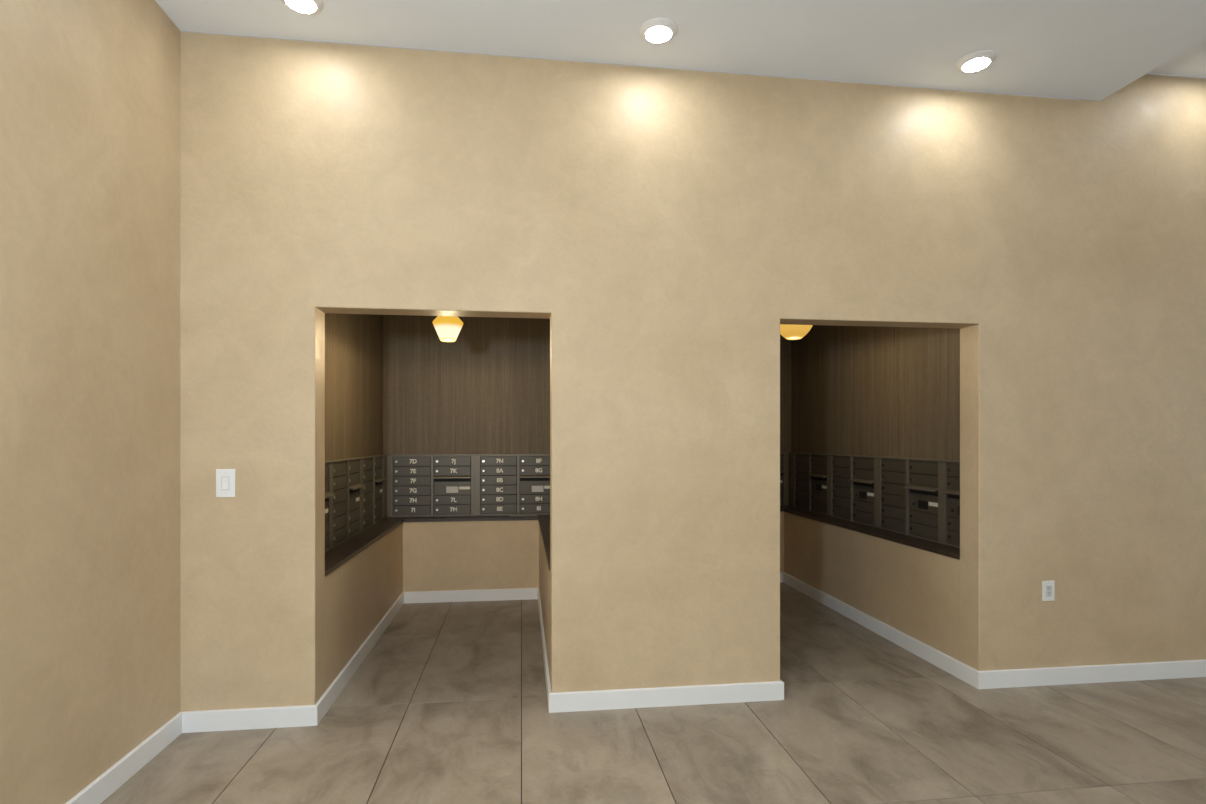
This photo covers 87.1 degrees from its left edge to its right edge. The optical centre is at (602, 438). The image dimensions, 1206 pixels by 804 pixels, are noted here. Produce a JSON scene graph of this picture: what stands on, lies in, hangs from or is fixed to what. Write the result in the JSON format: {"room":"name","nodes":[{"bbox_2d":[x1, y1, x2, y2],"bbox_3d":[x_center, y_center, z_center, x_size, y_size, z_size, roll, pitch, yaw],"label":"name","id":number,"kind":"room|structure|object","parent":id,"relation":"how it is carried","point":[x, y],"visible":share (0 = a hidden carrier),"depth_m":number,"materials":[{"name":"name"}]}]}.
{"room":"apartment building lobby","nodes":[
{"label":"apartment building lobby","id":0,"kind":"room"},
{"bbox_2d":[0,0,179,803],"bbox_3d":[-1.706,-0.285,-0.340,0.120,3.470,7.000,0,0,-7],"label":"wall","id":1,"kind":"structure","parent":0,"point":[90,89],"depth_m":2.45,"materials":[{"name":"beige paint"}]},
{"bbox_2d":[66,712,181,803],"bbox_3d":[-1.639,1.400,-0.332,0.015,0.100,7.000,0,0,-7],"label":"baseboard","id":2,"kind":"structure","parent":1,"relation":"attached to","point":[100,789],"depth_m":2.71,"materials":[{"name":"white paint"}]},
{"bbox_2d":[325,313,382,460],"bbox_3d":[-1.903,-0.237,4.607,0.100,1.945,2.535,0,0,-7],"label":"wall","id":3,"kind":"structure","parent":0,"point":[353,342],"depth_m":4.76,"materials":[{"name":"brown wood"}]},
{"bbox_2d":[325,461,334,552],"bbox_3d":[-1.714,0.422,3.843,0.081,0.565,0.400,0,0,-7],"label":"mailbox","id":4,"kind":"object","parent":3,"relation":"attached to","point":[328,494],"visible":0.26,"depth_m":3.99,"materials":[{"name":"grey metal"}]},
{"bbox_2d":[325,492,334,498],"bbox_3d":[-1.697,0.347,3.848,0.048,0.022,0.331,0,0,-7],"label":"hood","id":5,"kind":"object","parent":4,"relation":"attached to","point":[328,495],"depth_m":3.94,"materials":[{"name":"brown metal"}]},
{"bbox_2d":[328,457,364,548],"bbox_3d":[-1.790,0.422,4.436,0.081,0.565,0.795,0,0,-7],"label":"mailbox","id":6,"kind":"object","parent":3,"relation":"attached to","point":[346,474],"visible":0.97,"depth_m":4.39,"materials":[{"name":"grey metal"}]},
{"bbox_2d":[349,484,364,489],"bbox_3d":[-1.796,0.347,4.616,0.048,0.022,0.331,0,0,-7],"label":"hood","id":7,"kind":"object","parent":6,"relation":"attached to","point":[351,486],"depth_m":4.59,"materials":[{"name":"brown metal"}]},
{"bbox_2d":[362,455,386,530],"bbox_3d":[-1.891,0.422,5.224,0.081,0.565,0.795,0,0,-7],"label":"mailbox","id":8,"kind":"object","parent":3,"relation":"attached to","point":[373,479],"visible":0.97,"depth_m":5.19,"materials":[{"name":"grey metal"}]},
{"bbox_2d":[375,477,386,481],"bbox_3d":[-1.898,0.347,5.405,0.048,0.022,0.331,0,0,-7],"label":"hood","id":9,"kind":"object","parent":8,"relation":"attached to","point":[377,479],"depth_m":5.38,"materials":[{"name":"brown metal"}]},
{"bbox_2d":[384,455,386,517],"bbox_3d":[-1.969,0.426,5.675,0.041,0.557,0.117,0,0,-7],"label":"trim","id":10,"kind":"structure","parent":3,"relation":"attached to","point":[385,457],"depth_m":5.68,"materials":[{"name":"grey metal"}]},
{"bbox_2d":[325,514,549,575],"bbox_3d":[-1.045,0.719,4.667,1.618,0.028,2.435,0,0,-7],"label":"countertop","id":11,"kind":"structure","parent":3,"relation":"on","point":[342,553],"depth_m":4.83,"materials":[{"name":"brown wood"}]},
{"bbox_2d":[325,523,402,690],"bbox_3d":[-1.743,1.093,4.578,0.210,0.715,2.435,0,0,-7],"label":"wall","id":12,"kind":"structure","parent":0,"point":[359,593],"depth_m":4.10,"materials":[{"name":"beige paint"}]},
{"bbox_2d":[383,315,549,454],"bbox_3d":[-1.206,-0.237,5.925,1.618,1.945,0.100,0,0,-7],"label":"wall","id":13,"kind":"structure","parent":0,"point":[487,390],"depth_m":5.87,"materials":[{"name":"brown wood"}]},
{"bbox_2d":[387,454,474,516],"bbox_3d":[-1.567,0.422,5.787,0.778,0.565,0.081,0,0,-7],"label":"mailbox","id":14,"kind":"object","parent":13,"relation":"attached to","point":[417,484],"visible":1,"depth_m":5.78,"materials":[{"name":"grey metal"}]},
{"bbox_2d":[433,475,470,477],"bbox_3d":[-1.378,0.347,5.795,0.331,0.022,0.048,0,0,-7],"label":"hood","id":15,"kind":"object","parent":14,"relation":"attached to","point":[434,476],"depth_m":5.79,"materials":[{"name":"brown metal"}]},
{"bbox_2d":[475,454,549,515],"bbox_3d":[-0.790,0.422,5.887,0.788,0.565,0.081,0,0,-7],"label":"mailbox","id":16,"kind":"object","parent":13,"relation":"attached to","point":[505,484],"visible":0.95,"depth_m":5.88,"materials":[{"name":"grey metal"}]},
{"bbox_2d":[520,475,549,477],"bbox_3d":[-0.606,0.347,5.894,0.331,0.022,0.048,0,0,-7],"label":"hood","id":17,"kind":"object","parent":16,"relation":"attached to","point":[521,476],"depth_m":5.88,"materials":[{"name":"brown metal"}]},
{"bbox_2d":[403,520,538,591],"bbox_3d":[-1.187,1.093,5.776,1.198,0.715,0.200,0,0,-7],"label":"wall","id":18,"kind":"structure","parent":0,"point":[446,555],"depth_m":5.67,"materials":[{"name":"beige paint"}]},
{"bbox_2d":[539,526,549,675],"bbox_3d":[-0.346,1.093,4.757,0.210,0.715,2.435,0,0,-7],"label":"wall","id":19,"kind":"structure","parent":0,"point":[544,572],"depth_m":4.21,"materials":[{"name":"beige paint"}]},
{"bbox_2d":[101,582,1205,803],"bbox_3d":[2.466,1.510,1.698,8.915,0.120,10.220,0,0,-7],"label":"floor","id":20,"kind":"structure","parent":0,"point":[449,705],"depth_m":3.07,"materials":[{"name":"grey tile"}]},
{"bbox_2d":[155,0,1205,100],"bbox_3d":[2.664,-2.165,0.161,8.915,0.290,7.120,0,0,-7],"label":"ceiling","id":21,"kind":"structure","parent":0,"point":[1068,49],"depth_m":3.13,"materials":[{"name":"paint"}]},
{"bbox_2d":[281,0,323,13],"bbox_3d":[-1.387,-2.008,2.911,0.189,0.024,0.189,0,0,-7],"label":"recessed light","id":22,"kind":"object","parent":21,"relation":"in","point":[300,6],"visible":1,"depth_m":2.93,"materials":[{"name":"white paint"}]},
{"bbox_2d":[639,17,677,43],"bbox_3d":[0.275,-2.008,3.133,0.189,0.024,0.189,0,0,-7],"label":"recessed light","id":23,"kind":"object","parent":21,"relation":"in","point":[659,30],"visible":1,"depth_m":3.10,"materials":[{"name":"white paint"}]},
{"bbox_2d":[956,50,996,72],"bbox_3d":[1.992,-2.008,3.387,0.189,0.024,0.189,0,0,-7],"label":"recessed light","id":24,"kind":"object","parent":21,"relation":"in","point":[976,61],"visible":1,"depth_m":3.36,"materials":[{"name":"white paint"}]},
{"bbox_2d":[180,31,1205,711],"bbox_3d":[2.199,-0.380,3.774,8.915,3.660,0.165,0,0,-7],"label":"wall","id":25,"kind":"structure","parent":0,"point":[666,225],"depth_m":3.47,"materials":[{"name":"beige paint"}]},
{"bbox_2d":[216,469,234,496],"bbox_3d":[-1.882,0.220,3.160,0.090,0.140,0.012,0,0,-7],"label":"light switch","id":26,"kind":"object","parent":25,"relation":"attached to","point":[225,478],"visible":1,"depth_m":3.16,"materials":[{"name":"white plastic"}]},
{"bbox_2d":[182,572,1205,732],"bbox_3d":[2.042,1.400,5.054,8.660,0.100,2.775,0,0,-7],"label":"baseboard","id":27,"kind":"structure","parent":25,"relation":"attached to","point":[304,715],"depth_m":3.70,"materials":[{"name":"white paint"}]},
{"bbox_2d":[1042,581,1054,600],"bbox_3d":[2.630,0.896,3.741,0.078,0.118,0.009,0,0,-7],"label":"power outlet","id":28,"kind":"object","parent":25,"relation":"attached to","point":[1048,587],"visible":1,"depth_m":3.74,"materials":[{"name":"white plastic"}]},
{"bbox_2d":[1046,585,1051,596],"bbox_3d":[2.630,0.896,3.739,0.036,0.068,0.004,0,0,-7],"label":"receptacle","id":29,"kind":"object","parent":28,"relation":"attached to","point":[1048,587],"depth_m":3.74,"materials":[{"name":"grey plastic"}]},
{"bbox_2d":[780,511,783,571],"bbox_3d":[1.217,1.093,6.498,1.208,0.715,0.300,0,0,-7],"label":"wall","id":30,"kind":"structure","parent":0,"point":[782,512],"depth_m":6.42,"materials":[{"name":"beige paint"}]},
{"bbox_2d":[780,334,790,504],"bbox_3d":[1.192,-0.237,6.697,1.628,1.945,0.100,0,0,-7],"label":"wall","id":31,"kind":"structure","parent":0,"point":[785,344],"depth_m":6.74,"materials":[{"name":"brown wood"}]},
{"bbox_2d":[780,452,787,505],"bbox_3d":[1.560,0.422,6.653,0.795,0.565,0.081,0,0,-7],"label":"mailbox","id":32,"kind":"object","parent":31,"relation":"attached to","point":[783,455],"visible":0.11,"depth_m":6.70,"materials":[{"name":"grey metal"}]},
{"bbox_2d":[784,512,959,660],"bbox_3d":[2.086,1.093,5.302,0.210,0.715,2.895,0,0,-7],"label":"wall","id":33,"kind":"structure","parent":0,"point":[913,591],"depth_m":4.67,"materials":[{"name":"beige paint"}]},
{"bbox_2d":[791,325,959,459],"bbox_3d":[2.233,-0.237,5.371,0.100,1.945,2.995,0,0,-7],"label":"wall","id":34,"kind":"structure","parent":0,"point":[856,390],"depth_m":5.10,"materials":[{"name":"brown wood"}]},
{"bbox_2d":[789,453,792,505],"bbox_3d":[1.997,0.426,6.659,0.041,0.557,0.087,0,0,-7],"label":"trim","id":35,"kind":"structure","parent":34,"relation":"attached to","point":[790,454],"depth_m":6.66,"materials":[{"name":"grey metal"}]},
{"bbox_2d":[792,452,828,514],"bbox_3d":[2.033,0.422,6.220,0.081,0.565,0.790,0,0,-7],"label":"mailbox","id":36,"kind":"object","parent":34,"relation":"attached to","point":[810,470],"visible":1,"depth_m":6.19,"materials":[{"name":"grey metal"}]},
{"bbox_2d":[807,473,826,477],"bbox_3d":[2.040,0.347,6.037,0.048,0.022,0.331,0,0,-7],"label":"hood","id":37,"kind":"object","parent":36,"relation":"attached to","point":[811,475],"depth_m":6.03,"materials":[{"name":"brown metal"}]},
{"bbox_2d":[828,454,879,526],"bbox_3d":[2.134,0.422,5.436,0.081,0.565,0.790,0,0,-7],"label":"mailbox","id":38,"kind":"object","parent":34,"relation":"attached to","point":[852,478],"visible":0.97,"depth_m":5.40,"materials":[{"name":"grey metal"}]},
{"bbox_2d":[848,478,873,483],"bbox_3d":[2.141,0.347,5.253,0.048,0.022,0.331,0,0,-7],"label":"hood","id":39,"kind":"object","parent":38,"relation":"attached to","point":[852,480],"depth_m":5.25,"materials":[{"name":"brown metal"}]},
{"bbox_2d":[780,505,959,559],"bbox_3d":[1.383,0.719,5.211,1.628,0.028,2.895,0,0,-7],"label":"countertop","id":40,"kind":"structure","parent":34,"relation":"on","point":[938,548],"depth_m":4.78,"materials":[{"name":"brown wood"}]},
{"bbox_2d":[876,457,941,543],"bbox_3d":[2.235,0.422,4.653,0.081,0.565,0.790,0,0,-7],"label":"mailbox","id":41,"kind":"object","parent":34,"relation":"attached to","point":[909,495],"visible":0.99,"depth_m":4.62,"materials":[{"name":"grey metal"}]},
{"bbox_2d":[904,485,937,491],"bbox_3d":[2.241,0.347,4.470,0.048,0.022,0.331,0,0,-7],"label":"hood","id":42,"kind":"object","parent":41,"relation":"attached to","point":[909,488],"depth_m":4.47,"materials":[{"name":"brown metal"}]},
{"bbox_2d":[941,460,959,547],"bbox_3d":[2.309,0.422,4.070,0.081,0.565,0.385,0,0,-7],"label":"mailbox","id":43,"kind":"object","parent":34,"relation":"attached to","point":[950,491],"visible":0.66,"depth_m":4.18,"materials":[{"name":"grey metal"}]},
{"bbox_2d":[941,489,959,494],"bbox_3d":[2.294,0.347,4.058,0.048,0.022,0.331,0,0,-7],"label":"hood","id":44,"kind":"object","parent":43,"relation":"attached to","point":[946,491],"depth_m":4.15,"materials":[{"name":"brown metal"}]},
{"bbox_3d":[-1.051,-1.250,4.717,1.818,0.080,2.535,0,0,-7],"label":"ceiling","id":45,"kind":"structure","parent":0,"visible":0},
{"bbox_2d":[432,316,462,341],"bbox_3d":[-1.059,-0.940,4.330,0.206,0.541,0.206,0,0,-7],"label":"pendant lamp","id":46,"kind":"object","parent":45,"relation":"hanging from","point":[448,328],"visible":0.49,"depth_m":4.27,"materials":[{"name":"yellow"}]},
{"bbox_3d":[1.376,-1.250,5.261,1.828,0.080,2.995,0,0,-7],"label":"ceiling","id":47,"kind":"structure","parent":0,"visible":0},
{"bbox_2d":[780,324,812,339],"bbox_3d":[1.438,-0.983,4.774,0.286,0.455,0.286,0,0,-7],"label":"lamp","id":48,"kind":"object","parent":47,"relation":"hanging from","point":[790,332],"visible":0.34,"depth_m":4.70,"materials":[{"name":"yellow"}]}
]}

